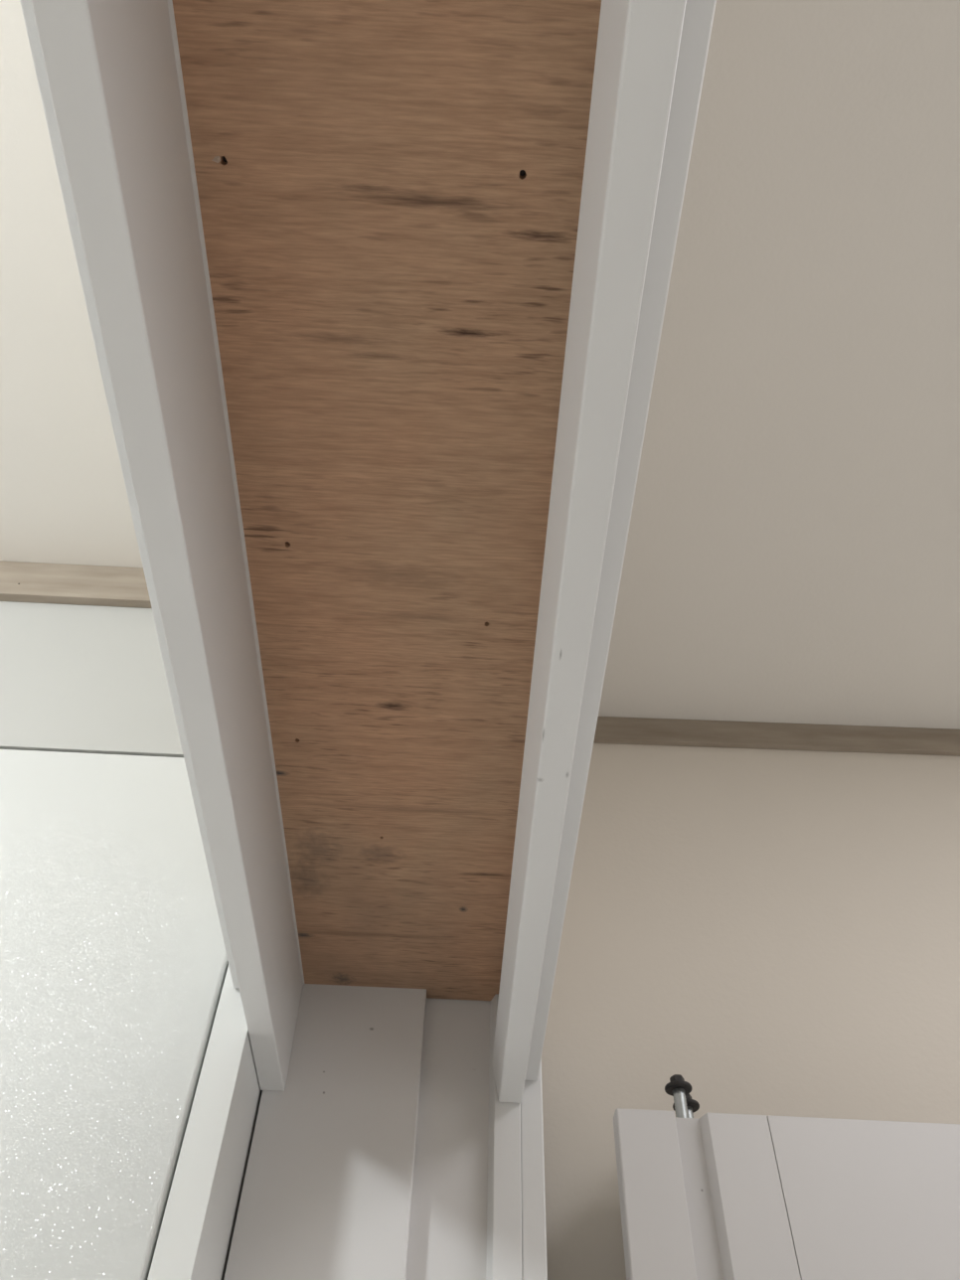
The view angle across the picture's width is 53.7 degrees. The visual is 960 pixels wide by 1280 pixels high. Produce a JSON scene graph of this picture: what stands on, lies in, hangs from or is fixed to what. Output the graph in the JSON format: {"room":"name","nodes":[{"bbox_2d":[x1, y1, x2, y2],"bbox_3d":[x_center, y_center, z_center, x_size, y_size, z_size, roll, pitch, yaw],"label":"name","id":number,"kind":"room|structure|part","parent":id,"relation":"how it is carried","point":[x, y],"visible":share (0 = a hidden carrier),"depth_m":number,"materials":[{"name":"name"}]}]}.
{"room":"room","nodes":[
{"label":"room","id":0,"kind":"room"},
{"bbox_2d":[0,0,959,729],"bbox_3d":[-0.198,-1.168,0.467,5.300,0.050,3.980,3,-51,0],"label":"ceiling","id":1,"kind":"structure","parent":0,"point":[792,555],"depth_m":1.12,"materials":[{"name":"beige paint"}]},
{"bbox_2d":[0,560,152,608],"bbox_3d":[-0.713,-0.084,1.270,1.069,0.074,0.014,3,-51,0],"label":"crown molding","id":2,"kind":"structure","parent":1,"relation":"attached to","point":[20,581],"depth_m":1.26,"materials":[{"name":"beige wood"}]},
{"bbox_2d":[593,716,959,756],"bbox_3d":[1.209,0.172,1.433,2.324,0.049,0.010,2,-51,0],"label":"crown molding","id":3,"kind":"structure","parent":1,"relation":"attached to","point":[609,729],"depth_m":1.43,"materials":[{"name":"beige wood"}]},
{"bbox_2d":[541,743,959,1279],"bbox_3d":[1.061,1.143,0.571,2.560,2.614,0.476,3,-51,0],"label":"wall","id":4,"kind":"structure","parent":0,"point":[776,932],"depth_m":1.15,"materials":[{"name":"beige paint"}]},
{"bbox_3d":[-0.260,0.496,-1.613,5.300,0.050,3.980,3,-51,0],"label":"floor","id":5,"kind":"structure","parent":0,"visible":0},
{"bbox_2d":[0,601,262,1279],"bbox_3d":[-0.767,0.946,0.468,1.086,2.613,0.594,3,-51,0],"label":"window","id":6,"kind":"structure","parent":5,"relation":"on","point":[130,1092],"depth_m":0.83,"materials":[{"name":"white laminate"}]},
{"bbox_3d":[-0.734,0.007,1.176,1.036,0.333,0.013,3,-51,0],"label":"filler panel","id":7,"kind":"part","parent":6,"relation":"part of","materials":[{"name":"white paint"}]},
{"bbox_3d":[-0.506,0.833,0.168,0.516,2.257,0.020,3,-51,0],"label":"door","id":8,"kind":"part","parent":6,"relation":"part of","materials":[{"name":"white"}]},
{"bbox_3d":[-0.241,0.996,0.442,0.030,2.535,0.593,3,-51,0],"label":"panel","id":9,"kind":"part","parent":6,"relation":"part of","materials":[{"name":"white laminate"}]},
{"bbox_2d":[613,1074,959,1279],"bbox_3d":[0.423,1.077,0.149,0.648,2.007,0.085,3,-51,-1],"label":"door","id":10,"kind":"structure","parent":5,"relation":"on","point":[713,1196],"depth_m":0.82,"materials":[{"name":"white paint"}]},
{"bbox_3d":[-0.034,-0.511,0.623,0.234,0.519,1.985,3,-51,0],"label":"wall header","id":11,"kind":"structure","parent":0,"visible":0},
{"bbox_2d":[19,0,716,1279],"bbox_3d":[-0.065,0.307,-0.397,0.279,2.095,1.988,3,-51,0],"label":"door frame","id":12,"kind":"structure","parent":11,"relation":"attached to","point":[375,292],"depth_m":0.56,"materials":[{"name":"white wood"}]},
{"bbox_3d":[-0.151,1.033,0.184,0.143,2.090,0.116,3,-51,0],"label":"jamb panel","id":13,"kind":"part","parent":12,"relation":"part of","materials":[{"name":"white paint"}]},
{"bbox_3d":[-0.040,-0.371,0.380,0.202,0.012,1.870,3,-51,0],"label":"plywood panel","id":14,"kind":"part","parent":12,"relation":"part of","materials":[{"name":"brown wood"}]},
{"bbox_3d":[0.024,1.043,0.190,0.020,2.095,0.114,3,-51,0],"label":"jamb casing","id":15,"kind":"part","parent":12,"relation":"part of","materials":[{"name":"white paint"}]}
]}

